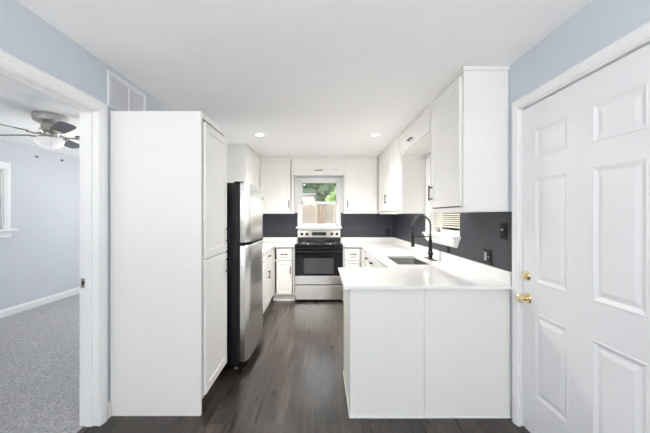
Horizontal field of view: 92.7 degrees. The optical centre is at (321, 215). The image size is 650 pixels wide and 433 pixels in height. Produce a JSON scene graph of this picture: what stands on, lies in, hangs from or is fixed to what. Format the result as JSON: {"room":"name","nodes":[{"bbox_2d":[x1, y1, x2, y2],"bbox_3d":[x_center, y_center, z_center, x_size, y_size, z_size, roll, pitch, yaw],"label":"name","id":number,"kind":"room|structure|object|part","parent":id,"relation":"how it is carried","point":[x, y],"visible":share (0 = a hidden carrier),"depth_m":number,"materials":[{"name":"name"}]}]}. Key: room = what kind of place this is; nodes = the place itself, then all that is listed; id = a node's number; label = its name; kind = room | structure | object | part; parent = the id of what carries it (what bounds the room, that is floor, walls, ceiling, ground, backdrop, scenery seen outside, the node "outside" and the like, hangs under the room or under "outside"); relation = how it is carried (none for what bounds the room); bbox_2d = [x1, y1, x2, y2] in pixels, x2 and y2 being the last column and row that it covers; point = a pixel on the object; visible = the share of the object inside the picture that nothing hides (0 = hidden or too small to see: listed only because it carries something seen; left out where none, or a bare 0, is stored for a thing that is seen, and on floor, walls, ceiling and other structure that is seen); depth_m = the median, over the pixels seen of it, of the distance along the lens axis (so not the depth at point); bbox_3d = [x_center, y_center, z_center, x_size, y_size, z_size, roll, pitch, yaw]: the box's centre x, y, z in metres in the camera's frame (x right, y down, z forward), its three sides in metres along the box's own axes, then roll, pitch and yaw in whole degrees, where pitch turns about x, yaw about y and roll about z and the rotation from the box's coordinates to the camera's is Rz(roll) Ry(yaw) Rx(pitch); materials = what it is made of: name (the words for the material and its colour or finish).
{"room":"kitchen","nodes":[
{"label":"kitchen","id":0,"kind":"room"},
{"bbox_2d":[0,139,79,309],"bbox_3d":[-4.310,0.170,2.550,0.120,2.370,7.300,0,0,0],"label":"wall","id":1,"kind":"structure","parent":0,"point":[41,259],"depth_m":4.68,"materials":[{"name":"paint"}]},
{"bbox_2d":[0,161,17,237],"bbox_3d":[-4.271,-0.217,3.540,0.193,1.015,1.440,0,0,0],"label":"window","id":2,"kind":"structure","parent":1,"relation":"in","point":[5,167],"depth_m":4.15,"materials":[{"name":"white paint"}]},
{"bbox_3d":[-4.213,0.233,3.540,0.075,0.115,1.440,0,0,0],"label":"sill","id":3,"kind":"part","parent":2,"relation":"part of","materials":[{"name":"white paint"}]},
{"bbox_2d":[0,287,79,317],"bbox_3d":[-4.243,1.296,2.550,0.014,0.105,7.300,0,0,0],"label":"baseboard","id":4,"kind":"structure","parent":1,"relation":"attached to","point":[9,311],"depth_m":4.62,"materials":[{"name":"white paint"}]},
{"bbox_2d":[0,293,83,432],"bbox_3d":[-2.928,1.392,2.550,2.845,0.086,7.500,0,0,0],"label":"floor","id":5,"kind":"structure","parent":0,"point":[40,345],"depth_m":2.72,"materials":[{"name":"grey carpet"}]},
{"bbox_2d":[0,0,171,400],"bbox_3d":[-1.498,0.170,1.300,0.115,2.370,8.800,0,0,0],"label":"wall","id":6,"kind":"structure","parent":0,"point":[24,35],"depth_m":1.69,"materials":[{"name":"blue paint"}]},
{"bbox_2d":[0,48,107,426],"bbox_3d":[-1.498,0.305,1.615,0.153,2.099,0.898,0,0,0],"label":"door frame","id":7,"kind":"structure","parent":6,"relation":"in","point":[93,112],"depth_m":1.99,"materials":[{"name":"white paint"}]},
{"bbox_3d":[-1.533,0.430,1.991,0.030,0.060,0.002,0,0,0],"label":"strike plate","id":8,"kind":"part","parent":7,"relation":"part of","materials":[{"name":"silver metal"}]},
{"bbox_2d":[77,426,90,432],"bbox_3d":[-1.502,1.351,1.615,0.045,0.009,0.750,0,0,0],"label":"trim","id":9,"kind":"structure","parent":6,"relation":"attached to","point":[84,429],"depth_m":1.95,"materials":[{"name":"grey wood"}]},
{"bbox_2d":[108,401,110,418],"bbox_3d":[-1.433,1.302,2.083,0.014,0.105,0.022,0,0,0],"label":"baseboard","id":10,"kind":"structure","parent":6,"relation":"attached to","point":[109,404],"depth_m":2.08,"materials":[{"name":"white paint"}]},
{"bbox_2d":[107,69,146,110],"bbox_3d":[-1.433,-0.860,2.300,0.013,0.246,0.450,0,0,0],"label":"air vent","id":11,"kind":"object","parent":6,"relation":"in","point":[121,95],"visible":0.8,"depth_m":2.23,"materials":[{"name":"white metal"}]},
{"bbox_2d":[227,146,259,187],"bbox_3d":[-1.242,-0.514,4.793,0.391,0.948,0.886,0,0,0],"label":"upper cabinet","id":12,"kind":"object","parent":6,"relation":"attached to","point":[243,164],"visible":0.52,"depth_m":4.35,"materials":[{"name":"white paint"}]},
{"bbox_3d":[-1.056,-0.515,4.575,0.019,0.890,0.420,0,0,0],"label":"door","id":13,"kind":"part","parent":12,"relation":"part of","materials":[{"name":"white paint"}]},
{"bbox_3d":[-1.075,-0.514,4.793,0.019,0.948,0.886,0,0,0],"label":"frame","id":14,"kind":"part","parent":12,"relation":"part of","materials":[{"name":"white paint"}]},
{"bbox_3d":[-1.056,-0.515,5.003,0.019,0.890,0.425,0,0,0],"label":"door","id":15,"kind":"part","parent":12,"relation":"part of","materials":[{"name":"white paint"}]},
{"bbox_2d":[0,0,591,158],"bbox_3d":[-1.465,-1.065,1.525,5.770,0.100,9.550,0,0,0],"label":"ceiling","id":16,"kind":"structure","parent":0,"point":[313,77],"depth_m":1.97,"materials":[{"name":"white paint"}]},
{"bbox_2d":[0,111,79,148],"bbox_3d":[-2.793,-0.835,3.133,1.148,0.360,1.196,0,0,0],"label":"ceiling fan","id":17,"kind":"object","parent":16,"relation":"hanging from","point":[52,124],"visible":0.98,"depth_m":3.05,"materials":[{"name":"silver metal"}]},
{"bbox_3d":[-2.745,-0.732,3.130,0.230,0.103,0.230,0,0,0],"label":"lamp shade","id":18,"kind":"part","parent":17,"relation":"part of","materials":[{"name":"white glass"}]},
{"bbox_3d":[-2.417,-0.818,2.883,0.422,0.034,0.133,0,0,37],"label":"blade","id":19,"kind":"part","parent":17,"relation":"part of","materials":[{"name":"grey wood"}]},
{"bbox_3d":[-2.865,-0.818,3.523,0.133,0.034,0.422,0,0,-17],"label":"blade","id":20,"kind":"part","parent":17,"relation":"part of","materials":[{"name":"grey wood"}]},
{"bbox_2d":[85,296,524,432],"bbox_3d":[-0.040,1.395,1.225,2.920,0.080,8.950,0,0,0],"label":"floor","id":21,"kind":"structure","parent":0,"point":[292,381],"depth_m":2.30,"materials":[{"name":"wood"}]},
{"bbox_2d":[110,111,229,415],"bbox_3d":[-1.100,0.322,2.370,0.672,2.066,0.540,0,0,0],"label":"pantry cabinet","id":22,"kind":"object","parent":21,"relation":"on","point":[168,169],"visible":1,"depth_m":2.10,"materials":[{"name":"white paint"}]},
{"bbox_3d":[-0.832,0.272,2.370,0.020,1.966,0.502,0,0,0],"label":"frame","id":23,"kind":"part","parent":22,"relation":"part of","materials":[{"name":"white paint"}]},
{"bbox_3d":[-0.811,0.770,2.379,0.020,0.930,0.474,0,0,0],"label":"door","id":24,"kind":"part","parent":22,"relation":"part of","materials":[{"name":"white paint"}]},
{"bbox_3d":[-0.811,-0.177,2.379,0.020,0.945,0.474,0,0,0],"label":"door","id":25,"kind":"part","parent":22,"relation":"part of","materials":[{"name":"white paint"}]},
{"bbox_2d":[225,181,262,368],"bbox_3d":[-1.021,0.524,3.090,0.758,1.661,0.750,0,0,0],"label":"refrigerator","id":26,"kind":"object","parent":21,"relation":"on","point":[244,200],"visible":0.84,"depth_m":2.73,"materials":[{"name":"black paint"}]},
{"bbox_3d":[-0.681,0.769,3.090,0.072,1.021,0.750,0,0,0],"label":"door","id":27,"kind":"part","parent":26,"relation":"part of","materials":[{"name":"metal"}]},
{"bbox_3d":[-0.681,-0.032,3.090,0.072,0.530,0.750,0,0,0],"label":"freezer door","id":28,"kind":"part","parent":26,"relation":"part of","materials":[{"name":"metal"}]},
{"bbox_2d":[263,254,264,310],"bbox_3d":[-1.082,0.921,3.833,0.708,0.868,0.665,0,0,0],"label":"base cabinet","id":29,"kind":"object","parent":21,"relation":"on","point":[263,254],"visible":0.1,"depth_m":4.11,"materials":[{"name":"white paint"}]},
{"bbox_2d":[263,248,272,312],"bbox_3d":[-1.082,0.921,4.551,0.708,0.868,0.767,0,0,0],"label":"base cabinet","id":30,"kind":"object","parent":21,"relation":"on","point":[268,267],"visible":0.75,"depth_m":4.47,"materials":[{"name":"white paint"}]},
{"bbox_3d":[-0.774,0.595,4.525,0.019,0.180,0.670,0,0,0],"label":"drawer","id":31,"kind":"part","parent":30,"relation":"part of","materials":[{"name":"white paint"}]},
{"bbox_3d":[-0.774,0.980,4.525,0.019,0.530,0.670,0,0,0],"label":"door","id":32,"kind":"part","parent":30,"relation":"part of","materials":[{"name":"white paint"}]},
{"bbox_2d":[263,237,297,253],"bbox_3d":[-0.935,0.432,4.519,1.002,0.105,2.054,0,0,0],"label":"countertop","id":33,"kind":"structure","parent":30,"relation":"on","point":[269,243],"depth_m":5.43,"materials":[{"name":"white stone"}]},
{"bbox_2d":[273,247,294,300],"bbox_3d":[-0.610,0.921,5.215,0.345,0.868,0.662,0,0,0],"label":"base cabinet","id":34,"kind":"object","parent":21,"relation":"on","point":[283,257],"visible":0.94,"depth_m":4.93,"materials":[{"name":"white paint"}]},
{"bbox_3d":[-0.600,0.612,4.929,0.244,0.177,0.019,0,0,0],"label":"drawer","id":35,"kind":"part","parent":34,"relation":"part of","materials":[{"name":"white paint"}]},
{"bbox_3d":[-0.600,0.982,4.929,0.244,0.527,0.019,0,0,0],"label":"door","id":36,"kind":"part","parent":34,"relation":"part of","materials":[{"name":"white paint"}]},
{"bbox_2d":[295,230,342,300],"bbox_3d":[-0.051,0.806,5.178,0.757,1.098,0.695,0,0,0],"label":"range","id":37,"kind":"object","parent":21,"relation":"on","point":[318,253],"visible":0.98,"depth_m":4.88,"materials":[{"name":"silver metal"}]},
{"bbox_3d":[-0.051,0.560,4.856,0.677,0.024,0.052,0,0,0],"label":"handle","id":38,"kind":"part","parent":37,"relation":"part of","materials":[{"name":"black plastic"}]},
{"bbox_3d":[-0.051,1.011,4.891,0.753,0.136,0.025,0,0,0],"label":"door trim","id":39,"kind":"part","parent":37,"relation":"part of","materials":[{"name":"metal"}]},
{"bbox_3d":[-0.051,1.208,4.894,0.753,0.223,0.020,0,0,0],"label":"storage drawer","id":40,"kind":"part","parent":37,"relation":"part of","materials":[{"name":"metal"}]},
{"bbox_3d":[-0.051,0.730,4.892,0.753,0.426,0.024,0,0,0],"label":"oven door","id":41,"kind":"part","parent":37,"relation":"part of","materials":[{"name":"black glass"}]},
{"bbox_2d":[295,241,342,247],"bbox_3d":[-0.051,0.476,5.163,0.757,0.067,0.554,0,0,0],"label":"cooktop","id":42,"kind":"object","parent":37,"relation":"in","point":[299,244],"depth_m":4.89,"materials":[{"name":"black glass"}]},
{"bbox_3d":[-0.051,0.315,5.481,0.749,0.116,0.087,0,0,0],"label":"control panel","id":43,"kind":"part","parent":37,"relation":"part of","materials":[{"name":"metal"}]},
{"bbox_2d":[343,247,361,300],"bbox_3d":[0.485,0.921,5.215,0.303,0.868,0.662,0,0,0],"label":"base cabinet","id":44,"kind":"object","parent":21,"relation":"on","point":[351,255],"visible":0.38,"depth_m":4.93,"materials":[{"name":"white paint"}]},
{"bbox_3d":[0.490,0.842,4.929,0.250,0.247,0.019,0,0,0],"label":"drawer","id":45,"kind":"part","parent":44,"relation":"part of","materials":[{"name":"white paint"}]},
{"bbox_3d":[0.490,0.612,4.929,0.250,0.177,0.019,0,0,0],"label":"drawer","id":46,"kind":"part","parent":44,"relation":"part of","materials":[{"name":"white paint"}]},
{"bbox_2d":[361,249,366,267],"bbox_3d":[0.943,0.921,4.683,0.646,0.868,0.505,0,0,0],"label":"base cabinet","id":47,"kind":"object","parent":21,"relation":"on","point":[363,252],"visible":0.14,"depth_m":4.68,"materials":[{"name":"white paint"}]},
{"bbox_2d":[365,252,369,267],"bbox_3d":[0.925,0.921,4.229,0.683,0.868,0.397,0,0,0],"label":"base cabinet","id":48,"kind":"object","parent":21,"relation":"on","point":[367,258],"visible":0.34,"depth_m":4.22,"materials":[{"name":"white paint"}]},
{"bbox_2d":[369,255,374,267],"bbox_3d":[0.925,0.921,3.844,0.683,0.868,0.367,0,0,0],"label":"base cabinet","id":49,"kind":"object","parent":21,"relation":"on","point":[372,260],"visible":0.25,"depth_m":3.84,"materials":[{"name":"white paint"}]},
{"bbox_2d":[375,259,385,267],"bbox_3d":[0.925,0.921,3.226,0.683,0.868,0.862,0,0,0],"label":"base cabinet","id":50,"kind":"object","parent":21,"relation":"on","point":[377,264],"visible":0.02,"depth_m":3.43,"materials":[{"name":"white paint"}]},
{"bbox_2d":[343,289,510,417],"bbox_3d":[0.724,0.921,2.410,1.084,0.868,0.672,0,0,0],"label":"base cabinet","id":51,"kind":"object","parent":21,"relation":"on","point":[409,353],"visible":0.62,"depth_m":2.08,"materials":[{"name":"white paint"}]},
{"bbox_3d":[0.194,0.921,2.391,0.011,0.868,0.598,0,0,0],"label":"panel","id":52,"kind":"part","parent":51,"relation":"part of","materials":[{"name":"white paint"}]},
{"bbox_3d":[0.437,0.921,2.086,0.496,0.868,0.011,0,0,0],"label":"panel","id":53,"kind":"part","parent":51,"relation":"part of","materials":[{"name":"white paint"}]},
{"bbox_2d":[338,237,511,288],"bbox_3d":[0.706,0.429,3.797,1.121,0.112,3.498,0,0,0],"label":"countertop","id":54,"kind":"structure","parent":51,"relation":"on","point":[450,271],"depth_m":2.50,"materials":[{"name":"white stone"}]},
{"bbox_2d":[389,258,428,264],"bbox_3d":[0.902,0.591,3.280,0.347,0.212,0.642,0,0,0],"label":"sink","id":55,"kind":"object","parent":54,"relation":"in","point":[400,261],"visible":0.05,"depth_m":3.60,"materials":[{"name":"metal"}]},
{"bbox_2d":[411,214,436,260],"bbox_3d":[1.074,0.224,3.335,0.236,0.480,0.270,0,0,0],"label":"kitchen faucet","id":56,"kind":"object","parent":54,"relation":"on","point":[430,253],"visible":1,"depth_m":3.32,"materials":[{"name":"black metal"}]},
{"bbox_3d":[0.976,0.921,2.086,0.580,0.868,0.011,0,0,0],"label":"panel","id":57,"kind":"part","parent":51,"relation":"part of","materials":[{"name":"white paint"}]},
{"bbox_2d":[263,176,392,240],"bbox_3d":[-0.085,0.170,5.623,2.710,2.370,0.153,0,0,0],"label":"wall","id":58,"kind":"structure","parent":0,"point":[274,225],"depth_m":5.55,"materials":[{"name":"grey paint"}]},
{"bbox_2d":[259,158,294,213],"bbox_3d":[-0.773,-0.514,5.365,0.578,0.948,0.364,0,0,0],"label":"upper cabinet","id":59,"kind":"object","parent":58,"relation":"attached to","point":[277,179],"visible":0.86,"depth_m":5.23,"materials":[{"name":"white paint"}]},
{"bbox_2d":[293,158,343,176],"bbox_3d":[-0.053,-0.842,5.365,0.857,0.293,0.364,0,0,0],"label":"upper cabinet","id":60,"kind":"object","parent":58,"relation":"attached to","point":[301,166],"visible":1,"depth_m":5.23,"materials":[{"name":"white paint"}]},
{"bbox_3d":[-0.053,-0.842,5.229,0.817,0.242,0.019,0,0,0],"label":"door","id":61,"kind":"part","parent":60,"relation":"part of","materials":[{"name":"white paint"}]},
{"bbox_2d":[296,178,341,229],"bbox_3d":[-0.055,-0.216,5.572,0.820,0.933,0.155,0,0,0],"label":"window","id":62,"kind":"structure","parent":58,"relation":"in","point":[300,226],"depth_m":5.54,"materials":[{"name":"white paint"}]},
{"bbox_3d":[-0.055,0.221,5.532,0.820,0.059,0.075,0,0,0],"label":"sill","id":63,"kind":"part","parent":62,"relation":"part of","materials":[{"name":"white paint"}]},
{"bbox_3d":[-0.050,-0.425,5.620,0.676,0.410,0.030,0,0,0],"label":"sash","id":64,"kind":"part","parent":62,"relation":"part of","materials":[{"name":"clear glass"}]},
{"bbox_3d":[-0.050,-0.037,5.585,0.676,0.435,0.030,0,0,0],"label":"sash","id":65,"kind":"part","parent":62,"relation":"part of","materials":[{"name":"white paint"}]},
{"bbox_2d":[295,177,342,212],"bbox_3d":[-0.053,-0.377,5.545,0.860,0.634,0.010,0,0,0],"label":"trim","id":66,"kind":"structure","parent":58,"relation":"attached to","point":[295,177],"depth_m":5.54,"materials":[{"name":"white paint"}]},
{"bbox_2d":[343,158,377,213],"bbox_3d":[0.662,-0.514,5.365,0.571,0.948,0.364,0,0,0],"label":"upper cabinet","id":67,"kind":"object","parent":58,"relation":"attached to","point":[360,178],"visible":0.98,"depth_m":5.23,"materials":[{"name":"white paint"}]},
{"bbox_2d":[393,0,649,417],"bbox_3d":[1.349,0.170,1.300,0.163,2.370,8.800,0,0,0],"label":"wall","id":68,"kind":"structure","parent":0,"point":[600,23],"depth_m":1.88,"materials":[{"name":"blue paint"}]},
{"bbox_2d":[227,66,509,156],"bbox_3d":[-0.086,-1.002,3.667,2.707,0.026,3.145,0,0,0],"label":"trim","id":69,"kind":"structure","parent":68,"relation":"attached to","point":[463,68],"depth_m":2.75,"materials":[{"name":"white paint"}]},
{"bbox_2d":[378,136,424,213],"bbox_3d":[1.087,-0.509,4.508,0.358,0.958,1.456,0,0,0],"label":"upper cabinet","id":70,"kind":"object","parent":68,"relation":"attached to","point":[401,179],"visible":0.94,"depth_m":3.80,"materials":[{"name":"white paint"}]},
{"bbox_3d":[0.955,-0.515,4.768,0.019,0.890,0.845,0,0,0],"label":"door","id":71,"kind":"part","parent":70,"relation":"part of","materials":[{"name":"white paint"}]},
{"bbox_3d":[0.975,-0.509,4.508,0.019,0.958,1.456,0,0,0],"label":"frame","id":72,"kind":"part","parent":70,"relation":"part of","materials":[{"name":"white paint"}]},
{"bbox_3d":[0.955,-0.515,4.070,0.019,0.890,0.540,0,0,0],"label":"door","id":73,"kind":"part","parent":70,"relation":"part of","materials":[{"name":"white paint"}]},
{"bbox_2d":[400,104,431,155],"bbox_3d":[1.087,-0.859,3.250,0.358,0.258,1.054,0,0,0],"label":"upper cabinet","id":74,"kind":"object","parent":68,"relation":"attached to","point":[416,140],"visible":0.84,"depth_m":3.22,"materials":[{"name":"white paint"}]},
{"bbox_2d":[425,154,430,231],"bbox_3d":[1.265,-0.271,3.699,0.010,0.915,0.155,0,0,0],"label":"trim","id":75,"kind":"structure","parent":68,"relation":"attached to","point":[428,157],"depth_m":3.70,"materials":[{"name":"white paint"}]},
{"bbox_2d":[422,208,460,247],"bbox_3d":[1.306,-0.203,3.260,0.224,1.005,0.860,0,0,0],"label":"window","id":76,"kind":"structure","parent":68,"relation":"in","point":[446,236],"depth_m":3.27,"materials":[{"name":"white paint"}]},
{"bbox_3d":[1.277,0.243,3.260,0.166,0.114,0.860,0,0,0],"label":"sill","id":77,"kind":"part","parent":76,"relation":"part of","materials":[{"name":"white paint"}]},
{"bbox_2d":[434,214,459,228],"bbox_3d":[1.325,-0.285,3.235,0.040,0.810,0.734,0,0,0],"label":"window blind","id":78,"kind":"object","parent":76,"relation":"attached to","point":[439,220],"visible":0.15,"depth_m":3.26,"materials":[{"name":"beige plastic"}]},
{"bbox_3d":[1.325,0.113,3.235,0.040,0.015,0.730,0,0,0],"label":"rail","id":79,"kind":"part","parent":78,"relation":"part of","materials":[{"name":"beige plastic"}]},
{"bbox_3d":[1.375,-0.038,3.235,0.030,0.454,0.744,0,0,0],"label":"sash","id":80,"kind":"part","parent":76,"relation":"part of","materials":[{"name":"white paint"}]},
{"bbox_3d":[1.375,-0.038,3.235,0.004,0.374,0.664,0,0,0],"label":"glass pane","id":81,"kind":"part","parent":76,"relation":"part of","materials":[{"name":"glass"}]},
{"bbox_2d":[428,70,508,212],"bbox_3d":[1.087,-0.509,2.413,0.358,0.958,0.615,0,0,0],"label":"upper cabinet","id":82,"kind":"object","parent":68,"relation":"attached to","point":[470,118],"visible":1,"depth_m":2.10,"materials":[{"name":"white paint"}]},
{"bbox_3d":[0.927,-0.195,2.655,0.037,0.128,0.013,0,0,0],"label":"handle","id":83,"kind":"part","parent":82,"relation":"part of","materials":[{"name":"black metal"}]},
{"bbox_3d":[0.955,-0.515,2.413,0.019,0.890,0.555,0,0,0],"label":"door","id":84,"kind":"part","parent":82,"relation":"part of","materials":[{"name":"white paint"}]},
{"bbox_3d":[0.975,-0.509,2.413,0.019,0.958,0.615,0,0,0],"label":"frame","id":85,"kind":"part","parent":82,"relation":"part of","materials":[{"name":"white paint"}]},
{"bbox_2d":[483,248,491,264],"bbox_3d":[1.261,0.310,2.365,0.012,0.117,0.118,0,0,0],"label":"wall outlet","id":86,"kind":"object","parent":68,"relation":"attached to","point":[487,253],"visible":1,"depth_m":2.35,"materials":[{"name":"black plastic"}]},
{"bbox_2d":[500,223,506,239],"bbox_3d":[1.256,0.105,2.155,0.022,0.117,0.075,0,0,0],"label":"light switch","id":87,"kind":"object","parent":68,"relation":"attached to","point":[503,226],"visible":1,"depth_m":2.15,"materials":[{"name":"black plastic"}]},
{"bbox_2d":[520,426,529,432],"bbox_3d":[1.341,1.350,1.530,0.138,0.010,0.914,0,0,0],"label":"trim","id":88,"kind":"structure","parent":68,"relation":"attached to","point":[523,428],"depth_m":1.95,"materials":[{"name":"grey wood"}]},
{"bbox_2d":[512,21,649,426],"bbox_3d":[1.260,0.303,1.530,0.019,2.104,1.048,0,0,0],"label":"trim","id":89,"kind":"structure","parent":68,"relation":"attached to","point":[642,33],"depth_m":2.00,"materials":[{"name":"white paint"}]},
{"bbox_2d":[515,44,649,432],"bbox_3d":[1.272,0.331,1.531,0.117,2.016,0.906,0,0,0],"label":"door","id":90,"kind":"structure","parent":68,"relation":"in","point":[585,298],"depth_m":1.50,"materials":[{"name":"white paint"}]},
{"bbox_3d":[1.250,0.513,1.935,0.073,0.066,0.066,0,0,0],"label":"knob","id":91,"kind":"part","parent":90,"relation":"part of","materials":[{"name":"gold metal"}]},
{"label":"outside","id":92,"kind":"structure","parent":0,"visible":0},
{"bbox_3d":[0.000,1.755,15.975,28.000,0.100,20.050,0,0,0],"label":"ground","id":93,"kind":"structure","parent":92,"visible":0},
{"bbox_2d":[302,193,316,206],"bbox_3d":[-1.670,0.435,12.775,2.860,2.540,2.650,0,0,0],"label":"garden shed","id":94,"kind":"object","parent":93,"relation":"on","point":[306,197],"visible":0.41,"depth_m":11.60,"materials":[{"name":"paint"}]},
{"bbox_2d":[302,183,329,200],"bbox_3d":[-0.863,-1.427,20.146,2.780,6.277,3.081,0,0,43],"label":"tree","id":95,"kind":"object","parent":93,"relation":"on","point":[306,187],"visible":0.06,"depth_m":19.04,"materials":[{"name":"green plant"}]},
{"bbox_2d":[302,204,335,223],"bbox_3d":[0.029,0.697,7.430,4.657,1.976,0.060,0,0,0],"label":"wooden fence","id":96,"kind":"object","parent":93,"relation":"on","point":[311,214],"visible":0.08,"depth_m":7.41,"materials":[{"name":"brown wood"}]},
{"bbox_2d":[307,183,335,206],"bbox_3d":[0.238,-0.606,16.197,2.084,4.635,2.254,0,0,0],"label":"tree","id":97,"kind":"object","parent":93,"relation":"on","point":[325,189],"visible":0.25,"depth_m":15.88,"materials":[{"name":"green plant"}]},
{"bbox_2d":[325,188,335,206],"bbox_3d":[0.653,0.257,10.967,1.137,2.909,1.108,0,0,19],"label":"tree","id":98,"kind":"object","parent":93,"relation":"on","point":[332,198],"visible":0.23,"depth_m":10.76,"materials":[{"name":"green plant"}]}
]}

